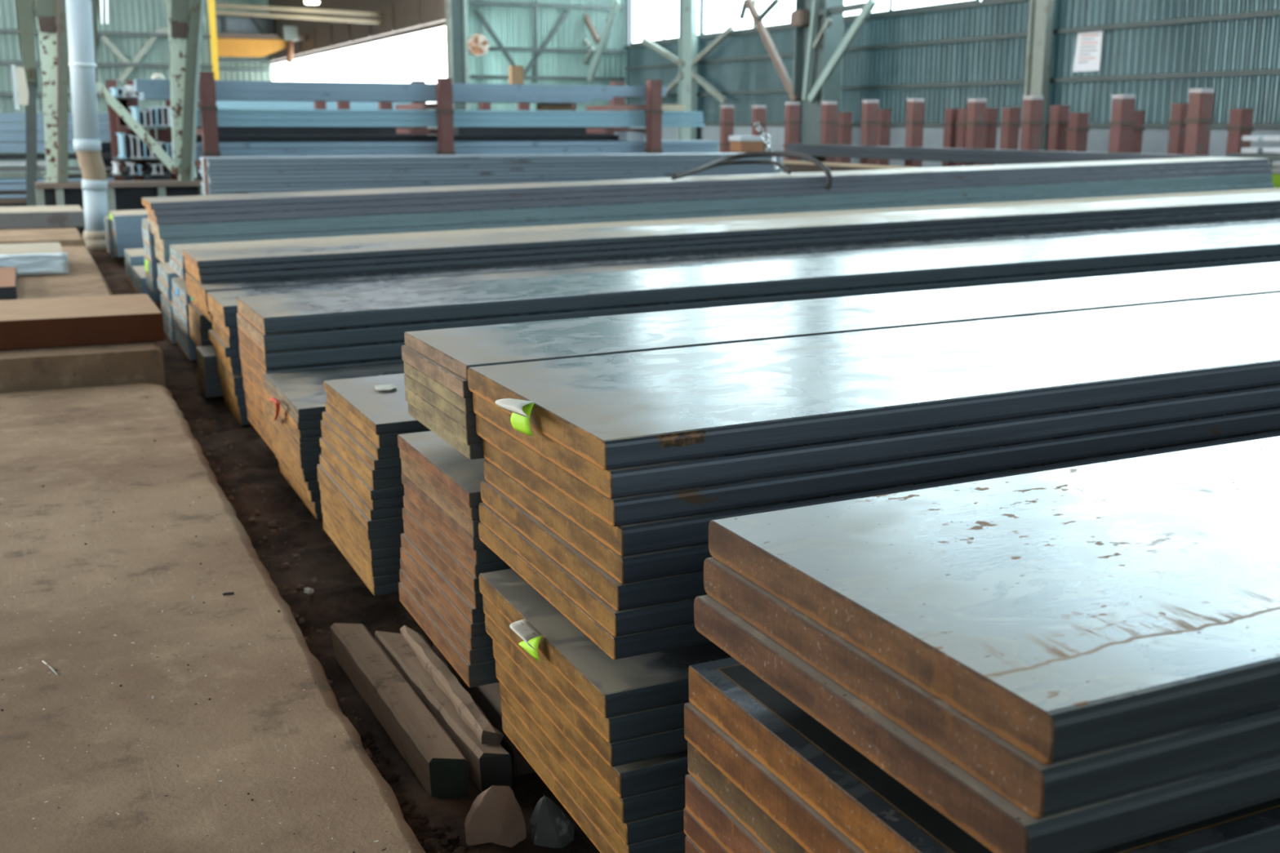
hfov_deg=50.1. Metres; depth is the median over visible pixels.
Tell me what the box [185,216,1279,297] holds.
steel plate
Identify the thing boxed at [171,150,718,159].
bar
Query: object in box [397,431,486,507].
steel plate
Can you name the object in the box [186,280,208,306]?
steel plate
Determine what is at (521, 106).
post
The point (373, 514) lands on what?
steel plate
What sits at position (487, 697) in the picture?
bearer
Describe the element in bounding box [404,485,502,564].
steel plate
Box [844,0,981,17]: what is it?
window
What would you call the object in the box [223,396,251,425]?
steel plate
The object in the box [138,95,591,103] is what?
bar
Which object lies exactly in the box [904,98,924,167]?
post
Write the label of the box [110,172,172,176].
shelf
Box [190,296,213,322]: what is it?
steel plate
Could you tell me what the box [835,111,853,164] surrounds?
post
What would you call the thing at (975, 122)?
post
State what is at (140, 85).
steel beam
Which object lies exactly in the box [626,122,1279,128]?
trim
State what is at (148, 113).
section end
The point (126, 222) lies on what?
bar
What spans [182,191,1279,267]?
steel plate
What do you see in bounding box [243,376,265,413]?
steel plate
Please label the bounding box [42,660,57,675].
twig
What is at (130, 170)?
section end
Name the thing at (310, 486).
steel plate
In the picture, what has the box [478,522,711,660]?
steel plate
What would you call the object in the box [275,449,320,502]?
steel plate
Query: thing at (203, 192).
plate
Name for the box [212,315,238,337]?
steel plate
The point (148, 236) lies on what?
bar
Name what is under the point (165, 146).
section end
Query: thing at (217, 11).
girder
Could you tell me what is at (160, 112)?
section end
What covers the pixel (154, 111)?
section end
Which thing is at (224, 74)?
wall
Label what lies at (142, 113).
section end
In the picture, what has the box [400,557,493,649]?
steel plate
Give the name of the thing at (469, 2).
trim
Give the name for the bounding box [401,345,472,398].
steel plate
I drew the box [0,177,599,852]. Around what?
floor
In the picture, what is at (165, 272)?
bar
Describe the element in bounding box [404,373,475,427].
steel plate
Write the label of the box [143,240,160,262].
bar
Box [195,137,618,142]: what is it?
bar
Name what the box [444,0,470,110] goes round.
column
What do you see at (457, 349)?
steel plate
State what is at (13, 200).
bar
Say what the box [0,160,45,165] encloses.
sheet
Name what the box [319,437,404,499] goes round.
steel plate
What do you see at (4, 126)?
bar
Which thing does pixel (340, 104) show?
post
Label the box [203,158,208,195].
strip
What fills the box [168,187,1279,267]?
steel plate
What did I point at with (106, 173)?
bar
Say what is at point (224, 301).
steel plate
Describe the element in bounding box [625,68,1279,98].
trim
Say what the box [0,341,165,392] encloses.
slab
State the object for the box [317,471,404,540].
steel plate
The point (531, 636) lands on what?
tag
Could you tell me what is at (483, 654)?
steel plate
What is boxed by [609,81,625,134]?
post
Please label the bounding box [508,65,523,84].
carton
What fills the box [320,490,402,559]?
steel plate
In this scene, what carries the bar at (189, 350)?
on the floor
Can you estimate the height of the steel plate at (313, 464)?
0.034 m
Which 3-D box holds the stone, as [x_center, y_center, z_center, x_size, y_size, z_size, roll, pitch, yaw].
[-0.227,1.010,3.395,0.120,0.244,0.136,-5,14,-23]
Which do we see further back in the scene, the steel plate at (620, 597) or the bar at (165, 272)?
the bar at (165, 272)
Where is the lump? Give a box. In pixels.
[464,785,526,847]
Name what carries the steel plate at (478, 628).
on the steel plate at (484, 641)
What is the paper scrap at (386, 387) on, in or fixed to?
on the steel plate at (383, 411)
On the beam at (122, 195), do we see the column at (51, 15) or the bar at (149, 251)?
the column at (51, 15)
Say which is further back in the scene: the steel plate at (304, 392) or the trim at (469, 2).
the trim at (469, 2)
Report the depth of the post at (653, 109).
23.41 m
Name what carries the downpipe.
on the floor
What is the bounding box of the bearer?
[433,643,535,775]
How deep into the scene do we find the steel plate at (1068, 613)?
1.92 m
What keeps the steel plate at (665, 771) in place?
on the steel plate at (653, 803)
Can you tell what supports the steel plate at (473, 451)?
on the spacer
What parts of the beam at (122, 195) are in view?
leg, leg, leg, leg, leg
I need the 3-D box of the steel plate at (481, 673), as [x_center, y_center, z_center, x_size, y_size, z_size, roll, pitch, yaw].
[5.042,-0.067,6.376,12.360,0.065,0.740,-7,14,-23]
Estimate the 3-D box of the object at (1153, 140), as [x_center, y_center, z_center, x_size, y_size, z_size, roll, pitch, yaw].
[11.397,-4.211,23.320,0.320,1.640,58.000,-5,14,-23]
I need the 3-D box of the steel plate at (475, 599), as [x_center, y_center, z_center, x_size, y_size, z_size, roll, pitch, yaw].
[5.062,-0.271,6.346,12.360,0.046,0.743,-7,14,-23]
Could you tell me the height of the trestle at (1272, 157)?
1.319 m
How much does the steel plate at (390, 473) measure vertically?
0.038 m
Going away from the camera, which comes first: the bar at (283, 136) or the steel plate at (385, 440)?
the steel plate at (385, 440)
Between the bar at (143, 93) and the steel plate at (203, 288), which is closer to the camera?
the steel plate at (203, 288)
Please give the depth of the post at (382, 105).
26.53 m
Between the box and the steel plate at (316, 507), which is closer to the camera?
the steel plate at (316, 507)
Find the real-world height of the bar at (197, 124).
0.048 m
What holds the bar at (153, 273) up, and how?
on the bar at (153, 286)
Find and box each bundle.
[100,142,170,173]
[195,126,412,179]
[453,126,630,134]
[614,131,644,141]
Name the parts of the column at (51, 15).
green panel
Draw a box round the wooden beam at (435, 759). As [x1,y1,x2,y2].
[330,622,468,798]
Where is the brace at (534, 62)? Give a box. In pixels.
[474,0,569,82]
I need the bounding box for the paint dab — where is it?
[145,259,148,271]
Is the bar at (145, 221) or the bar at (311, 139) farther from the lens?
the bar at (311, 139)
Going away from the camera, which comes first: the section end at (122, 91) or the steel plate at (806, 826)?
the steel plate at (806, 826)
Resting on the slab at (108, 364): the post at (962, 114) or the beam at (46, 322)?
the beam at (46, 322)
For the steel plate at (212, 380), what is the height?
0.048 m
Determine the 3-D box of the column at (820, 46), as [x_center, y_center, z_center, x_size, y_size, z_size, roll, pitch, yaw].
[4.104,-12.257,33.465,0.700,12.900,6.442,-5,14,-23]
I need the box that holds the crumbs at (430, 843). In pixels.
[178,395,468,852]
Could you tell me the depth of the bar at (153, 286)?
12.65 m
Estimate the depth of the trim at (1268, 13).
29.17 m
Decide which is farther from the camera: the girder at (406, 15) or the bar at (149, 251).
the girder at (406, 15)
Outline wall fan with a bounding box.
[467,33,488,56]
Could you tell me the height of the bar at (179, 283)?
0.089 m
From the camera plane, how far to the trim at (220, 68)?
82.64 m
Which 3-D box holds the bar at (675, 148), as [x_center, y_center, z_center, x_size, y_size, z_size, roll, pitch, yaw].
[-2.951,-4.612,22.756,9.142,0.081,0.780,-5,14,-23]
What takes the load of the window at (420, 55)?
in the wall at (303, 25)
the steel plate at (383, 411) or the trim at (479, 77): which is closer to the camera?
the steel plate at (383, 411)
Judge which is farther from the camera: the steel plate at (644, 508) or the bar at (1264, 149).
the bar at (1264, 149)
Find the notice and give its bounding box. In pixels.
[1072,30,1103,71]
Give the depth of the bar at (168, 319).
11.02 m
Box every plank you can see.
[400,625,503,745]
[536,103,571,111]
[662,104,684,111]
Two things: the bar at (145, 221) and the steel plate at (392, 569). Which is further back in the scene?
the bar at (145, 221)
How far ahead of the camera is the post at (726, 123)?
32.80 m
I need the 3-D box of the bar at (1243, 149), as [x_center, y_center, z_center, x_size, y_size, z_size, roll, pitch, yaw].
[8.899,-3.954,19.580,0.500,0.071,0.298,-5,14,-23]
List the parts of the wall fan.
blade, blade, blade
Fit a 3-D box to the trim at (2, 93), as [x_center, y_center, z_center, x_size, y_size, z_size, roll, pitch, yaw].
[-23.298,-9.457,38.715,21.816,0.120,0.150,-5,14,-23]
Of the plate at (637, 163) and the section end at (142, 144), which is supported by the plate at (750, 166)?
the plate at (637, 163)
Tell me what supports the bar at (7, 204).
on the floor
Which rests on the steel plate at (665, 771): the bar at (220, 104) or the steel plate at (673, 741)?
the steel plate at (673, 741)
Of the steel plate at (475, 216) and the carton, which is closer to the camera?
the steel plate at (475, 216)
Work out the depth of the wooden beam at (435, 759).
3.88 m
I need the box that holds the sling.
[671,151,832,190]
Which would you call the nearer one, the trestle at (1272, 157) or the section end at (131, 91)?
the trestle at (1272, 157)
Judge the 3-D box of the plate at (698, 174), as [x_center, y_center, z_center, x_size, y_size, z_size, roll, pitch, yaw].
[-1.609,-3.098,16.938,7.225,0.042,0.750,-5,14,-23]
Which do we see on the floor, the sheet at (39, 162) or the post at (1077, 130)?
the post at (1077, 130)
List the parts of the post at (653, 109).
rack arm, rack arm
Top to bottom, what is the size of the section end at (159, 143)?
0.259 m
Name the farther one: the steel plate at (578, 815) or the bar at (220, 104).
the bar at (220, 104)
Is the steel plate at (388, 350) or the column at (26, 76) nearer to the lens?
the steel plate at (388, 350)
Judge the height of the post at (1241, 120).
1.957 m
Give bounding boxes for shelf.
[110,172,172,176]
[112,157,172,159]
[115,97,138,99]
[125,126,171,128]
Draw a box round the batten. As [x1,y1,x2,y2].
[782,160,922,168]
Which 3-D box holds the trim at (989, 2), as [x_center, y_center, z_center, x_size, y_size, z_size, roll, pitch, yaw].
[11.283,-7.630,22.477,0.130,0.100,57.950,-5,14,-23]
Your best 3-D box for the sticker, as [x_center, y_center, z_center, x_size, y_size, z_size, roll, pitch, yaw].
[-3.422,-0.986,10.121,0.002,0.087,0.247,-5,14,-23]
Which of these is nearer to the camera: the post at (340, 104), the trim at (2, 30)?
the post at (340, 104)
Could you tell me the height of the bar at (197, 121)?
0.048 m
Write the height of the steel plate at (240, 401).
0.066 m
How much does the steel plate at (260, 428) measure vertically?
0.085 m
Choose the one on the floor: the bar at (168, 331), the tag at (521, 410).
the bar at (168, 331)
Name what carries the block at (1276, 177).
on the trestle
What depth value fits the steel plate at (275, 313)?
7.65 m
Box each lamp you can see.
[100,0,108,23]
[303,0,319,4]
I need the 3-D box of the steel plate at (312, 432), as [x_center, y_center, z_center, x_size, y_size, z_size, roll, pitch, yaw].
[4.052,-0.713,8.505,12.360,0.033,0.893,-7,14,-23]
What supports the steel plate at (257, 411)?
on the steel plate at (260, 428)
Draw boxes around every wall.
[0,0,212,177]
[214,0,272,80]
[267,0,445,64]
[426,108,437,128]
[467,0,627,111]
[627,0,1279,129]
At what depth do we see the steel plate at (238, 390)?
7.99 m
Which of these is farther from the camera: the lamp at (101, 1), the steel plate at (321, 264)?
the lamp at (101, 1)
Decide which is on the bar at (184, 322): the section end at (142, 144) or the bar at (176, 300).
the bar at (176, 300)
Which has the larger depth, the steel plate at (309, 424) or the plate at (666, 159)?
the plate at (666, 159)
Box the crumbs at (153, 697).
[0,396,354,852]
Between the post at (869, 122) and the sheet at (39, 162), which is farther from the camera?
the post at (869, 122)
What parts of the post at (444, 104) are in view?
rack arm, rack arm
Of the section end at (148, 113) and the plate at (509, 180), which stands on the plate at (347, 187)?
the plate at (509, 180)
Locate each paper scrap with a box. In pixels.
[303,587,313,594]
[374,384,397,391]
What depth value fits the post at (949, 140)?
27.14 m
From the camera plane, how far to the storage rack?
22.63 m
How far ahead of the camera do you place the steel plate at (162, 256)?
11.89 m
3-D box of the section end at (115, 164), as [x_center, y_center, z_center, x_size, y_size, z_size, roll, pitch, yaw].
[-8.437,-4.165,22.032,0.071,0.175,1.050,-5,14,-23]
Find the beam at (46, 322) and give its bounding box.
[0,293,164,350]
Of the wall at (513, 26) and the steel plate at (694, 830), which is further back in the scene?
the wall at (513, 26)
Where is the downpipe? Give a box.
[66,0,107,252]
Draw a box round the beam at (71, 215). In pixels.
[0,204,84,229]
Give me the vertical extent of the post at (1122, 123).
2.167 m
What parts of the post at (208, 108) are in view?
rack arm, rack arm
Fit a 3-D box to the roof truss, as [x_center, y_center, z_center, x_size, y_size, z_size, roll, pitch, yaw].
[-26.761,-22.675,77.143,12.300,1.425,0.360,-5,14,-23]
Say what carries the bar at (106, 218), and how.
on the bar at (109, 247)
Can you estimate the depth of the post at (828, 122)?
28.68 m
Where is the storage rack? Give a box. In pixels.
[106,80,177,180]
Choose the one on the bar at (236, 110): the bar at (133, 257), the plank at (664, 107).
the plank at (664, 107)
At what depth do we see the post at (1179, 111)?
21.80 m
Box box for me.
[729,141,763,151]
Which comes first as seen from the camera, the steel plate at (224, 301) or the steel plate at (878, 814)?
the steel plate at (878, 814)
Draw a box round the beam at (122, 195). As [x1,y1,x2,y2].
[35,179,203,236]
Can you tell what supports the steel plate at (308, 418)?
on the steel plate at (309, 424)
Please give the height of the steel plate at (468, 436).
0.044 m
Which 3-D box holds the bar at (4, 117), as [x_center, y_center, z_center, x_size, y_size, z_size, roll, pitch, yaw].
[-9.999,-5.143,22.779,3.503,0.150,0.800,-5,14,-23]
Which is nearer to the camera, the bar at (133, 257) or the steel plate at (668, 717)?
the steel plate at (668, 717)
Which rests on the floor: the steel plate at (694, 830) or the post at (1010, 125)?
the post at (1010, 125)
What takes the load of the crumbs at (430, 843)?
on the floor
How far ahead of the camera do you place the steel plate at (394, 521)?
4.64 m
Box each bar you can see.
[0,112,109,122]
[0,122,110,131]
[0,131,111,141]
[0,142,77,151]
[0,152,112,159]
[0,173,111,175]
[0,176,151,182]
[0,182,26,190]
[0,190,26,192]
[0,192,26,198]
[0,198,26,202]
[0,202,26,206]
[67,172,170,180]
[104,215,111,239]
[106,235,118,257]
[108,208,147,236]
[111,231,143,257]
[124,248,145,287]
[131,265,160,301]
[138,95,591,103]
[139,91,613,100]
[142,217,150,229]
[142,224,155,246]
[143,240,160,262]
[144,255,161,279]
[145,272,162,293]
[156,262,180,288]
[157,277,173,300]
[160,293,173,317]
[160,304,173,329]
[163,319,177,343]
[168,108,702,114]
[168,256,187,279]
[169,112,703,117]
[169,115,703,120]
[169,119,703,124]
[170,123,705,127]
[170,140,718,148]
[171,145,718,154]
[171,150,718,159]
[171,277,191,304]
[171,289,189,318]
[172,302,190,333]
[173,315,195,344]
[173,326,197,359]
[188,302,212,327]
[188,315,213,339]
[189,327,213,346]
[195,134,618,138]
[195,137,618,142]
[197,100,410,109]
[197,111,626,124]
[266,139,666,142]
[783,163,879,172]
[786,143,1238,160]
[786,149,1095,164]
[1240,146,1267,152]
[1241,135,1263,140]
[1262,135,1279,140]
[1262,146,1279,152]
[1271,161,1279,166]
[1271,168,1279,173]
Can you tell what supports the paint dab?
attached to the bar at (153, 273)
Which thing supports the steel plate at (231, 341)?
on the steel plate at (227, 351)
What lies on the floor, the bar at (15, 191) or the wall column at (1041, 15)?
the wall column at (1041, 15)
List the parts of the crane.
rail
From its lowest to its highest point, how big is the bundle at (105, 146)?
1.346 m
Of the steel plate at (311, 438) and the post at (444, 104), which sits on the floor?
the post at (444, 104)
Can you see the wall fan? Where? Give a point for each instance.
(477, 44)
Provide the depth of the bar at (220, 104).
31.64 m
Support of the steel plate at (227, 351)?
on the steel plate at (233, 362)
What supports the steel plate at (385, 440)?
on the steel plate at (387, 452)
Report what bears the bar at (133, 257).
on the floor
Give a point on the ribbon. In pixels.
(277, 406)
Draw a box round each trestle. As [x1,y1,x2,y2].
[805,155,825,162]
[1227,152,1279,173]
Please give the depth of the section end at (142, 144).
21.81 m
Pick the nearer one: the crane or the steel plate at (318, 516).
the steel plate at (318, 516)
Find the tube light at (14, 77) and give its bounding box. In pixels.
[10,64,19,110]
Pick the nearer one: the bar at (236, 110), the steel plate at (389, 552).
the steel plate at (389, 552)
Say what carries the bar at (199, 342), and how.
on the floor
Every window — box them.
[271,26,446,102]
[630,0,702,44]
[701,0,795,35]
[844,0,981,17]
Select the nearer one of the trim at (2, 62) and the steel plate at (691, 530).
the steel plate at (691, 530)
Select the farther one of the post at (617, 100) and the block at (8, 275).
the post at (617, 100)
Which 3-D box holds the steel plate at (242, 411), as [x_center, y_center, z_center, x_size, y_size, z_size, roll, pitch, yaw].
[3.180,-0.811,10.665,12.360,0.063,0.744,-7,14,-23]
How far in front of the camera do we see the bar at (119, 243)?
16.70 m
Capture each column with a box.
[10,0,36,206]
[34,0,178,182]
[165,0,205,181]
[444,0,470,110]
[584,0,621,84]
[641,0,733,140]
[738,0,876,163]
[1023,0,1054,150]
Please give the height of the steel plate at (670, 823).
0.053 m
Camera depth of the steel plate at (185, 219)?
13.52 m
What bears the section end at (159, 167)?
on the storage rack
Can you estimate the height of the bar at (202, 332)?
0.084 m
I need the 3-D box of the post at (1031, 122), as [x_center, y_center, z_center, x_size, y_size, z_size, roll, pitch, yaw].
[6.584,-4.472,23.157,0.274,2.181,0.274,-5,14,-23]
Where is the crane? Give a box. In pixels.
[216,25,306,63]
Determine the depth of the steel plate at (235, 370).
7.94 m
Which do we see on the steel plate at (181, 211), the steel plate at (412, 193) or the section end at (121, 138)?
the steel plate at (412, 193)
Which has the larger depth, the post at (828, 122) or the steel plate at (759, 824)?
the post at (828, 122)
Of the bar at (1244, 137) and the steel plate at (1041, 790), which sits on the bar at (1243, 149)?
the bar at (1244, 137)
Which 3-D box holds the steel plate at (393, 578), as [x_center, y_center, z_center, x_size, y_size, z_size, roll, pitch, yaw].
[4.588,-0.221,7.353,12.360,0.041,0.844,-7,14,-23]
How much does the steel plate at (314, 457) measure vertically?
0.033 m
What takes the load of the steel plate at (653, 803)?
on the steel plate at (670, 823)
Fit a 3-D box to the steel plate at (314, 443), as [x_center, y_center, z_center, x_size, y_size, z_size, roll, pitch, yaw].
[4.050,-0.662,8.512,12.360,0.028,0.891,-7,14,-23]
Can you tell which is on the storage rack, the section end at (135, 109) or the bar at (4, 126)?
the section end at (135, 109)
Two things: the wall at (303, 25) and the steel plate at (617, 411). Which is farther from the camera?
the wall at (303, 25)
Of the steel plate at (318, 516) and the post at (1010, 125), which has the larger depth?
the post at (1010, 125)
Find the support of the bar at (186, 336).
on the bar at (189, 350)
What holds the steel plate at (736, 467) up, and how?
on the steel plate at (644, 508)
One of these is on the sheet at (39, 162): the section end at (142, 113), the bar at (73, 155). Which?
the bar at (73, 155)
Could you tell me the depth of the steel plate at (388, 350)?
6.61 m
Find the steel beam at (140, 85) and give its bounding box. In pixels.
[133,79,666,97]
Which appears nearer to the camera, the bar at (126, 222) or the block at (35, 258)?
the block at (35, 258)
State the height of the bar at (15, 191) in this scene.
0.004 m
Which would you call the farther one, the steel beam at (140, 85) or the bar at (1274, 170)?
the steel beam at (140, 85)
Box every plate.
[141,156,1268,209]
[145,163,1271,216]
[147,168,1271,224]
[149,173,1272,239]
[154,183,1274,252]
[154,244,170,262]
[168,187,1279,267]
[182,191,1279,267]
[183,204,1279,275]
[185,209,1279,281]
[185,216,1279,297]
[186,214,1279,284]
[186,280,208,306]
[186,287,211,314]
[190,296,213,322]
[195,345,217,363]
[195,353,217,370]
[196,360,219,377]
[196,367,220,384]
[197,374,222,391]
[197,380,223,397]
[199,152,742,162]
[199,164,779,174]
[200,156,780,166]
[200,160,781,170]
[200,168,782,179]
[200,176,688,187]
[201,182,516,192]
[201,189,324,195]
[202,171,779,183]
[206,222,1279,315]
[207,301,237,327]
[208,329,239,357]
[211,320,239,346]
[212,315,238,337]
[213,344,241,367]
[214,348,242,374]
[216,357,243,386]
[217,365,244,395]
[219,377,246,406]
[222,386,247,417]
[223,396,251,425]
[236,226,1279,334]
[236,255,1279,352]
[238,328,405,369]
[239,343,404,382]
[241,360,265,399]
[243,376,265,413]
[244,391,267,431]
[246,405,275,453]
[262,380,322,422]
[262,385,323,430]
[263,361,404,416]
[264,394,321,437]
[264,399,322,442]
[264,404,320,448]
[264,409,321,455]
[265,415,321,462]
[266,422,319,469]
[267,428,318,475]
[268,433,317,482]
[271,441,319,490]
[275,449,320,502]
[278,460,321,513]
[280,467,323,519]
[317,463,404,528]
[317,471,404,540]
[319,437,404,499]
[319,454,404,519]
[319,482,401,550]
[320,420,402,480]
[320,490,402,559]
[320,497,400,568]
[321,429,404,489]
[321,448,404,509]
[321,506,401,577]
[322,411,401,469]
[322,513,400,586]
[323,373,428,435]
[323,521,399,595]
[324,401,399,459]
[326,391,431,448]
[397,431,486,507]
[398,582,499,688]
[399,448,479,520]
[399,568,495,664]
[400,459,480,537]
[400,533,485,622]
[400,546,487,637]
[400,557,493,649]
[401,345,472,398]
[401,472,488,550]
[402,507,479,592]
[403,495,511,577]
[403,520,483,608]
[404,261,1279,379]
[404,361,474,413]
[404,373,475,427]
[404,386,482,444]
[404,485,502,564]
[408,402,484,459]
[467,292,1279,470]
[472,383,1279,498]
[475,406,1279,526]
[478,502,695,636]
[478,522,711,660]
[479,568,731,718]
[480,480,707,611]
[482,429,1279,556]
[482,595,689,743]
[484,459,712,583]
[484,614,687,767]
[493,640,689,798]
[495,659,685,823]
[499,682,684,845]
[501,697,686,852]
[502,715,616,852]
[683,808,728,852]
[684,702,864,852]
[684,773,771,852]
[684,835,702,852]
[687,741,808,852]
[688,657,1279,852]
[693,595,1279,852]
[703,557,1279,819]
[708,435,1279,764]
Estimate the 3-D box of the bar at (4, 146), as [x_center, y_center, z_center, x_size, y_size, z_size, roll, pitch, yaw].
[-10.413,-4.638,22.702,2.693,0.150,0.800,-5,14,-23]
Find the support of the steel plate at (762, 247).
on the steel plate at (203, 288)
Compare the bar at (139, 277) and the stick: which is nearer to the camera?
the stick
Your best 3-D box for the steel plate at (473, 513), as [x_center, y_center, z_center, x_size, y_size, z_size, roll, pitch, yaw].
[5.059,-0.501,6.292,12.360,0.038,0.742,-7,14,-23]
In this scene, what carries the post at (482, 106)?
on the floor
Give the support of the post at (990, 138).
on the floor
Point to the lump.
(495, 816)
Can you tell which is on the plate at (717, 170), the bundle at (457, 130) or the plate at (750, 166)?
the plate at (750, 166)
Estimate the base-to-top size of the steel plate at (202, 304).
0.053 m
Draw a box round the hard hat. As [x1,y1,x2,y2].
[151,73,164,79]
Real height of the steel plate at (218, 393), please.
0.044 m
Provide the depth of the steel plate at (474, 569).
3.75 m
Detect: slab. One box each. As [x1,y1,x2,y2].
[0,226,85,246]
[0,245,112,300]
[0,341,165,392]
[0,382,426,852]
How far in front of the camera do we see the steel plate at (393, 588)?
4.69 m
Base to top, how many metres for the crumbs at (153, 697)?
0.010 m
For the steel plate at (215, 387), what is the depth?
8.59 m
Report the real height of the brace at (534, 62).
2.732 m
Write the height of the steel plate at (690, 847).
0.049 m
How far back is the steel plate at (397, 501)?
4.54 m
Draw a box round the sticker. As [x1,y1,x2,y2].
[175,288,178,296]
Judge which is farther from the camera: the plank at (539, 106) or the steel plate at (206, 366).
the plank at (539, 106)
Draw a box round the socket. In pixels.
[72,138,101,151]
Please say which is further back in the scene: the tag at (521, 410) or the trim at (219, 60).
the trim at (219, 60)
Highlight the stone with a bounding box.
[528,795,574,848]
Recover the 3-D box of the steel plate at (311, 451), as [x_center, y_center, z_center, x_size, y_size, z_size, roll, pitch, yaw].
[4.049,-0.636,8.518,12.360,0.034,0.892,-7,14,-23]
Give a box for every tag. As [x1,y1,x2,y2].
[494,398,534,436]
[509,618,542,662]
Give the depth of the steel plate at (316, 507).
5.97 m
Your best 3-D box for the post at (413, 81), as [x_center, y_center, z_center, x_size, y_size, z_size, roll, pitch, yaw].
[-3.961,-4.971,24.672,0.254,2.454,0.254,-5,14,-23]
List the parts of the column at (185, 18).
green panel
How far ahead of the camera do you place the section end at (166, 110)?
21.75 m
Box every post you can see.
[195,71,220,166]
[207,0,219,79]
[314,101,326,109]
[337,101,350,109]
[377,102,392,109]
[395,77,455,155]
[410,80,426,134]
[479,102,491,110]
[517,102,529,110]
[571,102,575,111]
[586,80,662,153]
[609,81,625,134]
[719,105,734,152]
[751,105,767,151]
[782,102,800,173]
[819,101,837,163]
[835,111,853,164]
[859,99,879,164]
[876,109,891,165]
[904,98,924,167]
[942,108,958,167]
[955,108,967,166]
[964,98,986,166]
[983,107,999,165]
[999,106,1021,164]
[1019,95,1044,150]
[1047,105,1070,151]
[1066,112,1089,151]
[1108,94,1135,152]
[1130,110,1145,153]
[1167,102,1188,154]
[1183,88,1214,155]
[1226,108,1253,155]
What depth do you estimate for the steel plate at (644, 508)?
2.97 m
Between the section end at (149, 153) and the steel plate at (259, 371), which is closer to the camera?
the steel plate at (259, 371)
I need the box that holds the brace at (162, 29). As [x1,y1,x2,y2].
[101,26,168,83]
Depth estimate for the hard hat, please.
20.38 m
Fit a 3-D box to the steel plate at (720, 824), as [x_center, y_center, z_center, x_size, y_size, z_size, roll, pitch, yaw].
[5.893,0.071,4.470,12.360,0.070,0.828,-7,14,-23]
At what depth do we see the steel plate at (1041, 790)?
1.64 m
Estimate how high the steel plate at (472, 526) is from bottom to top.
0.046 m
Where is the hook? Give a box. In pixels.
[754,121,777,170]
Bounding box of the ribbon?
[266,397,279,421]
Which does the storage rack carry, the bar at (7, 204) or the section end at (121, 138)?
the section end at (121, 138)
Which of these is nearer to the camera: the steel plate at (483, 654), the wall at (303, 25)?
the steel plate at (483, 654)
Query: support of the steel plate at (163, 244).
on the steel plate at (162, 256)
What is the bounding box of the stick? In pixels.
[222,591,234,595]
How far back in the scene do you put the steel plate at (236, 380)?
7.97 m
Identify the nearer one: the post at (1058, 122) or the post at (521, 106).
the post at (1058, 122)
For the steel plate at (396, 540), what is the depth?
4.56 m
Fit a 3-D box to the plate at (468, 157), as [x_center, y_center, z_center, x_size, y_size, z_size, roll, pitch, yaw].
[-1.615,-3.327,16.885,7.248,0.042,0.750,-5,14,-23]
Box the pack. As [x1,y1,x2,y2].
[728,135,763,141]
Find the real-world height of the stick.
0.009 m
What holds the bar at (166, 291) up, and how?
on the bar at (167, 304)
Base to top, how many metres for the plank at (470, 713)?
0.040 m
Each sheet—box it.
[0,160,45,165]
[0,166,126,171]
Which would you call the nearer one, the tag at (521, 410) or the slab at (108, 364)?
the tag at (521, 410)
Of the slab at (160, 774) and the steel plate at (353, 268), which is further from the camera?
the steel plate at (353, 268)
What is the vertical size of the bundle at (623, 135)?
0.156 m
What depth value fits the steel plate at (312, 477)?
5.88 m
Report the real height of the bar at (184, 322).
0.108 m
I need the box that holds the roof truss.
[215,14,276,34]
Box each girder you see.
[214,3,382,17]
[215,9,382,24]
[266,0,445,61]
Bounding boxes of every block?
[0,242,69,275]
[0,266,17,299]
[1271,173,1279,187]
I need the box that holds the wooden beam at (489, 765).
[374,631,511,792]
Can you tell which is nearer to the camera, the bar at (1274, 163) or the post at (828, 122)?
the bar at (1274, 163)
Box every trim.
[0,28,210,38]
[0,60,212,68]
[0,91,139,97]
[217,58,270,62]
[218,67,270,71]
[467,0,625,10]
[469,75,625,80]
[488,46,625,53]
[624,0,1029,48]
[624,8,1279,70]
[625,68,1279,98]
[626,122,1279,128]
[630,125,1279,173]
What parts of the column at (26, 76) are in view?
leg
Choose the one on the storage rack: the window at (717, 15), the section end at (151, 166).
the section end at (151, 166)
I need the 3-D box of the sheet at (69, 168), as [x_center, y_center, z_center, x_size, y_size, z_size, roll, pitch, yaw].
[-10.035,-4.295,22.839,2.730,0.051,0.600,-5,14,-23]
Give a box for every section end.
[109,87,119,97]
[111,161,120,174]
[115,132,127,158]
[117,88,126,97]
[124,84,137,97]
[124,134,135,158]
[124,161,135,174]
[128,106,142,126]
[132,135,142,158]
[133,163,142,174]
[138,110,148,126]
[139,137,147,158]
[142,107,154,126]
[145,143,156,158]
[146,162,157,174]
[151,107,160,126]
[152,161,164,174]
[153,106,165,126]
[153,141,163,158]
[161,142,171,158]
[163,106,170,126]
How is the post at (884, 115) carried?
on the floor
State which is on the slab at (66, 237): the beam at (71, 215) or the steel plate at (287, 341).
the beam at (71, 215)
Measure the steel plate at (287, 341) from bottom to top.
0.088 m
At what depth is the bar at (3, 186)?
22.13 m
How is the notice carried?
attached to the wall at (1251, 43)

